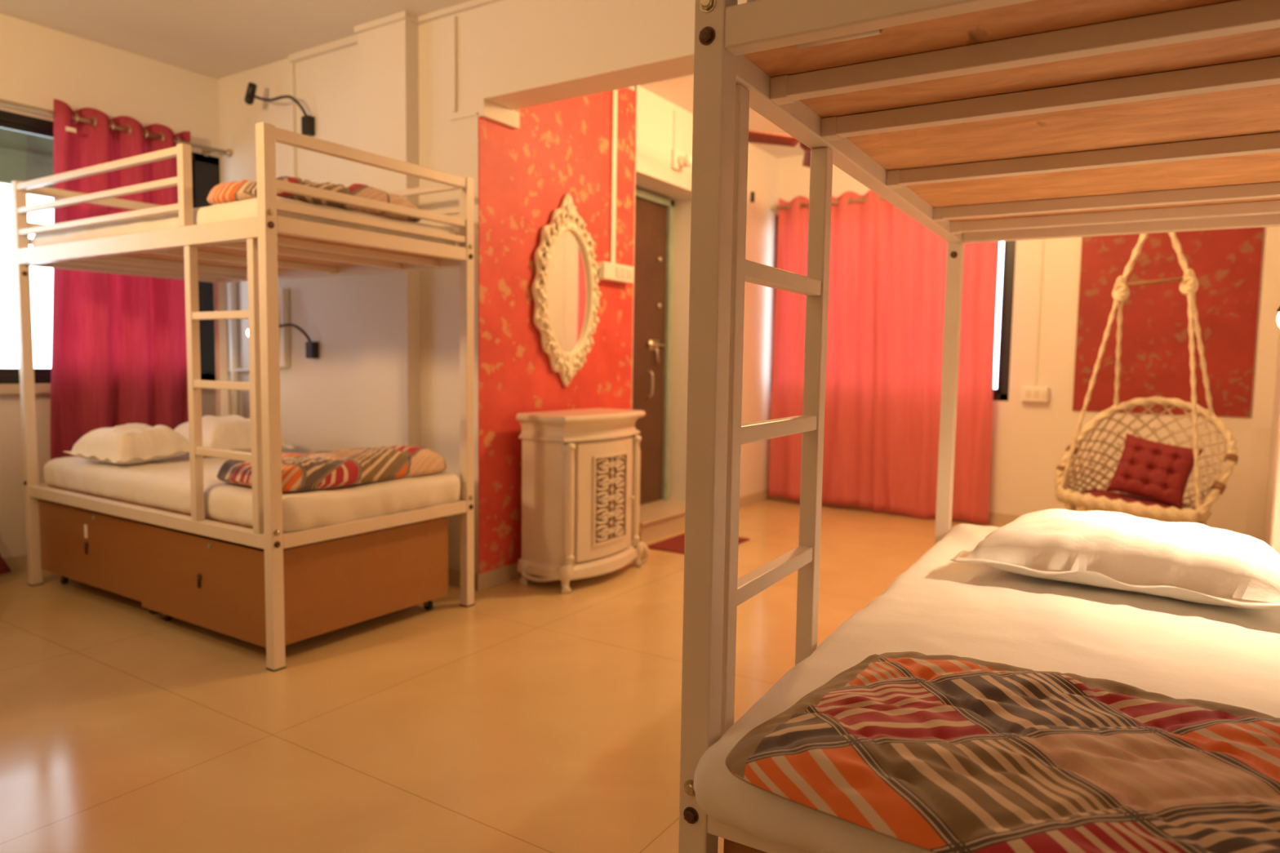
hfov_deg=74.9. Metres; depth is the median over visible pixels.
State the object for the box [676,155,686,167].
socket
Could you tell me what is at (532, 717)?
floor
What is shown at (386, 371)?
wall
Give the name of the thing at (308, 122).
reading lamp
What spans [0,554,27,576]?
baseboard
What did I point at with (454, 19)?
duct
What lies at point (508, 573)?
baseboard
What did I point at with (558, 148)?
wallpaper
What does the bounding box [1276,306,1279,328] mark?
reading lamp
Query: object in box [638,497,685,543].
trim
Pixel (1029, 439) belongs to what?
wall
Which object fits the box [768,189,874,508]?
curtain
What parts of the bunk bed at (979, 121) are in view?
post, rail, deck rail, deck rail, post, deck rail, post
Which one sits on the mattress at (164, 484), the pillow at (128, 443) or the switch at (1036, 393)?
the pillow at (128, 443)
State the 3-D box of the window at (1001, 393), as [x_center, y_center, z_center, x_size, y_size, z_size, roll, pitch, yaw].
[1.825,-0.923,6.206,1.765,1.400,0.080,4,5,33]
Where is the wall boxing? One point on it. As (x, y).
(1268, 329)
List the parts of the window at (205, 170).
sill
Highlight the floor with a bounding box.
[0,499,1004,852]
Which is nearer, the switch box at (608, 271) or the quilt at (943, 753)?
the quilt at (943, 753)
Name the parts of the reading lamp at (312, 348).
wall plate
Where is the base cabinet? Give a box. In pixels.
[515,408,648,594]
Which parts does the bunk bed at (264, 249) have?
post, rail, rail, rail, rail, guard rail, guard rail, guard rail, deck rail, deck rail, rail, board, guard post, post, post, deck rail, rail, rail, rail, deck rail, rail, guard rail, guard rail, guard rail, post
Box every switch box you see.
[278,287,290,368]
[596,261,634,283]
[1020,386,1048,402]
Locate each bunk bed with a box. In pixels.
[10,121,475,671]
[678,0,1279,852]
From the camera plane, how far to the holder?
5.22 m
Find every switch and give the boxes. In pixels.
[615,266,621,277]
[622,267,626,278]
[627,269,632,279]
[1025,390,1031,397]
[1033,390,1039,398]
[1041,391,1048,398]
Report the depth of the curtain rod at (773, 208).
6.22 m
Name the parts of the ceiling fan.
blade, motor, blade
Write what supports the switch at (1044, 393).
attached to the switch box at (1028, 393)
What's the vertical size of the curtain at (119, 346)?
2.263 m
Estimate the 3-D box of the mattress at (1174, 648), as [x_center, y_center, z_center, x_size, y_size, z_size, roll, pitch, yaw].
[0.899,0.440,1.715,0.865,0.123,1.914,4,5,30]
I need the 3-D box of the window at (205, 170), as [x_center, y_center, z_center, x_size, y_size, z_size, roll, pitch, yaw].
[-3.183,-0.828,3.908,0.128,1.360,2.553,4,5,33]
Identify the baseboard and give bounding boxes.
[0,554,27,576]
[448,562,521,591]
[739,488,1022,524]
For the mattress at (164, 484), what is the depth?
3.35 m
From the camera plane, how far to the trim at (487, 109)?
3.87 m
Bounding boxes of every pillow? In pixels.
[62,422,189,464]
[173,414,293,453]
[950,508,1279,610]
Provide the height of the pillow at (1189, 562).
0.154 m
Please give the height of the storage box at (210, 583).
0.408 m
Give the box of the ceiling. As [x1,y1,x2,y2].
[0,0,804,157]
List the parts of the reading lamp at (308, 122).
bulb, wall plate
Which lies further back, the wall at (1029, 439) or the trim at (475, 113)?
the wall at (1029, 439)
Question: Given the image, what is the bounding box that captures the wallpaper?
[478,87,635,573]
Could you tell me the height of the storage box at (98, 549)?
0.408 m
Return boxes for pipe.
[227,282,249,415]
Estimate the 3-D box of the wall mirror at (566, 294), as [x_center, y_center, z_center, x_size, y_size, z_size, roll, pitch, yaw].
[-0.366,-0.712,4.385,0.049,1.006,0.584,4,5,31]
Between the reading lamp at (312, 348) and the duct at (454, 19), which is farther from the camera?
the reading lamp at (312, 348)
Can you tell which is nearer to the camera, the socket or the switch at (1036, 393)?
the socket
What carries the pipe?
attached to the wall at (386, 371)
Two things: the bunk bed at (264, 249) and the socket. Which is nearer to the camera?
the bunk bed at (264, 249)
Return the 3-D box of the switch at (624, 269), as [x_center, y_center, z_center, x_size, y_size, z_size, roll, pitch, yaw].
[-0.088,-0.870,4.749,0.005,0.055,0.045,4,5,33]
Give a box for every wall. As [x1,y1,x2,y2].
[0,13,220,558]
[217,0,746,573]
[635,85,777,499]
[768,154,1266,534]
[1263,328,1279,545]
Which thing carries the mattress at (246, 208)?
on the bunk bed at (264, 249)
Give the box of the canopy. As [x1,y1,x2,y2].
[0,128,53,188]
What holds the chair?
hanging from the ceiling
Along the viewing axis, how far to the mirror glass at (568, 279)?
4.39 m
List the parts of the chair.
seat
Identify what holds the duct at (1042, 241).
attached to the wall at (1029, 439)
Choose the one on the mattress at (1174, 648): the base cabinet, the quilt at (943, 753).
the quilt at (943, 753)
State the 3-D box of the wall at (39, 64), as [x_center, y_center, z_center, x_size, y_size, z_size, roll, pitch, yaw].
[-3.885,-0.546,2.995,0.200,2.700,5.270,4,5,33]
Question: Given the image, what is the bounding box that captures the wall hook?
[750,191,755,202]
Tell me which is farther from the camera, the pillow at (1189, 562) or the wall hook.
the wall hook
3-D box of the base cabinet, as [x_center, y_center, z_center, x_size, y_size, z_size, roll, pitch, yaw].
[-0.248,0.348,4.276,0.368,0.850,0.774,4,5,33]
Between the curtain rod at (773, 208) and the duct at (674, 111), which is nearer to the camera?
the duct at (674, 111)
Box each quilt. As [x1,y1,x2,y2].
[206,175,422,222]
[216,444,447,492]
[725,651,1279,852]
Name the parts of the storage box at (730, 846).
panel, panel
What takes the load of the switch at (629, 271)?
attached to the switch box at (608, 271)
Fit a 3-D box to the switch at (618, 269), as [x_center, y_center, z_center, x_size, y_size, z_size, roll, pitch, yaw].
[-0.121,-0.867,4.698,0.005,0.055,0.045,4,5,33]
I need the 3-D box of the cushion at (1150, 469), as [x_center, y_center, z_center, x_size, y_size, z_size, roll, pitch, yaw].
[2.745,0.234,4.473,0.180,0.370,0.413,-3,6,-42]
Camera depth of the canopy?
4.84 m
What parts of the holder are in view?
bulb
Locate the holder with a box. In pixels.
[671,148,692,172]
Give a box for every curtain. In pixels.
[50,98,191,459]
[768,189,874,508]
[872,192,999,524]
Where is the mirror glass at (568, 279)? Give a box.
[547,231,588,352]
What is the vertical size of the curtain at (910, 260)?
2.358 m
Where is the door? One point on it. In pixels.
(654, 214)
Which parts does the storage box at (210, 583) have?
panel, panel, panel, panel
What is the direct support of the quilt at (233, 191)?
on the mattress at (246, 208)
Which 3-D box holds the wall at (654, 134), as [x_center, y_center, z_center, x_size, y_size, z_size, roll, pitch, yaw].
[0.313,-0.710,5.881,0.400,2.700,2.120,4,5,33]
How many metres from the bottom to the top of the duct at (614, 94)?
1.005 m
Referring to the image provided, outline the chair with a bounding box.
[1054,231,1238,525]
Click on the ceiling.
(218, 39)
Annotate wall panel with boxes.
[1072,226,1264,417]
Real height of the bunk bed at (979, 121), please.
1.870 m
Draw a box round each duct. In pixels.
[289,62,296,177]
[451,15,457,111]
[609,89,617,263]
[672,110,676,149]
[1032,239,1044,385]
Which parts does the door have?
handle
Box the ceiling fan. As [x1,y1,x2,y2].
[748,129,810,167]
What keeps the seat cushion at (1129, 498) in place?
on the chair
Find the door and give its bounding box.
[631,187,674,504]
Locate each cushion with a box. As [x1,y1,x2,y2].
[1080,488,1186,508]
[1105,433,1203,509]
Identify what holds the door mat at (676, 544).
on the floor
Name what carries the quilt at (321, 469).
on the mattress at (164, 484)
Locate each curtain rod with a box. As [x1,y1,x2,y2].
[0,98,232,156]
[770,196,884,211]
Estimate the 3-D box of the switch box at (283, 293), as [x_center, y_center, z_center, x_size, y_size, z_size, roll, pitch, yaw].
[-2.027,-0.550,4.672,0.170,0.440,0.044,4,5,33]
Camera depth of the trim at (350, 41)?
3.97 m
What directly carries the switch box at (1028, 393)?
attached to the wall at (1029, 439)
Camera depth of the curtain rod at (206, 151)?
4.33 m
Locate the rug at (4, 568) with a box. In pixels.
[0,555,11,574]
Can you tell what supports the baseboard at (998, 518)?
attached to the wall at (1029, 439)
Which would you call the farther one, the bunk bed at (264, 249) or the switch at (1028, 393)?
the switch at (1028, 393)
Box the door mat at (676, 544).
[646,533,749,554]
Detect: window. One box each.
[0,109,220,394]
[771,214,1016,400]
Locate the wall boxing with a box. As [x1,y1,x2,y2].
[1244,226,1279,541]
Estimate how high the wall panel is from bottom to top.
1.535 m
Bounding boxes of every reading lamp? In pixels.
[244,82,315,136]
[246,323,319,358]
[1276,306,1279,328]
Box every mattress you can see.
[31,195,455,246]
[43,452,460,533]
[693,523,1279,852]
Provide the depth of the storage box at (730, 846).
1.23 m
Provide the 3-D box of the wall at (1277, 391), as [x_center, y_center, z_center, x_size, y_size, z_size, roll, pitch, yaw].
[1.567,-0.334,1.349,0.200,2.700,8.400,4,5,33]
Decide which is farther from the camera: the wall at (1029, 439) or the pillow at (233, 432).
the wall at (1029, 439)
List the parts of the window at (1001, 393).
sash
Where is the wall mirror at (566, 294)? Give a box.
[531,193,601,386]
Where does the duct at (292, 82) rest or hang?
attached to the wall at (386, 371)
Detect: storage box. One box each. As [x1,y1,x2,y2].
[38,499,156,613]
[139,516,448,648]
[723,838,766,852]
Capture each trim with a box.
[288,0,501,62]
[448,111,478,120]
[478,98,519,128]
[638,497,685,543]
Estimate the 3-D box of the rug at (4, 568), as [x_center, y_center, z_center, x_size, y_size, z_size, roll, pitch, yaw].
[-3.484,-0.383,3.170,0.082,2.261,1.782,4,5,33]
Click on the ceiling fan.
(754, 136)
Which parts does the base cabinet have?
leg, leg, cornice, door, panel moulding, leg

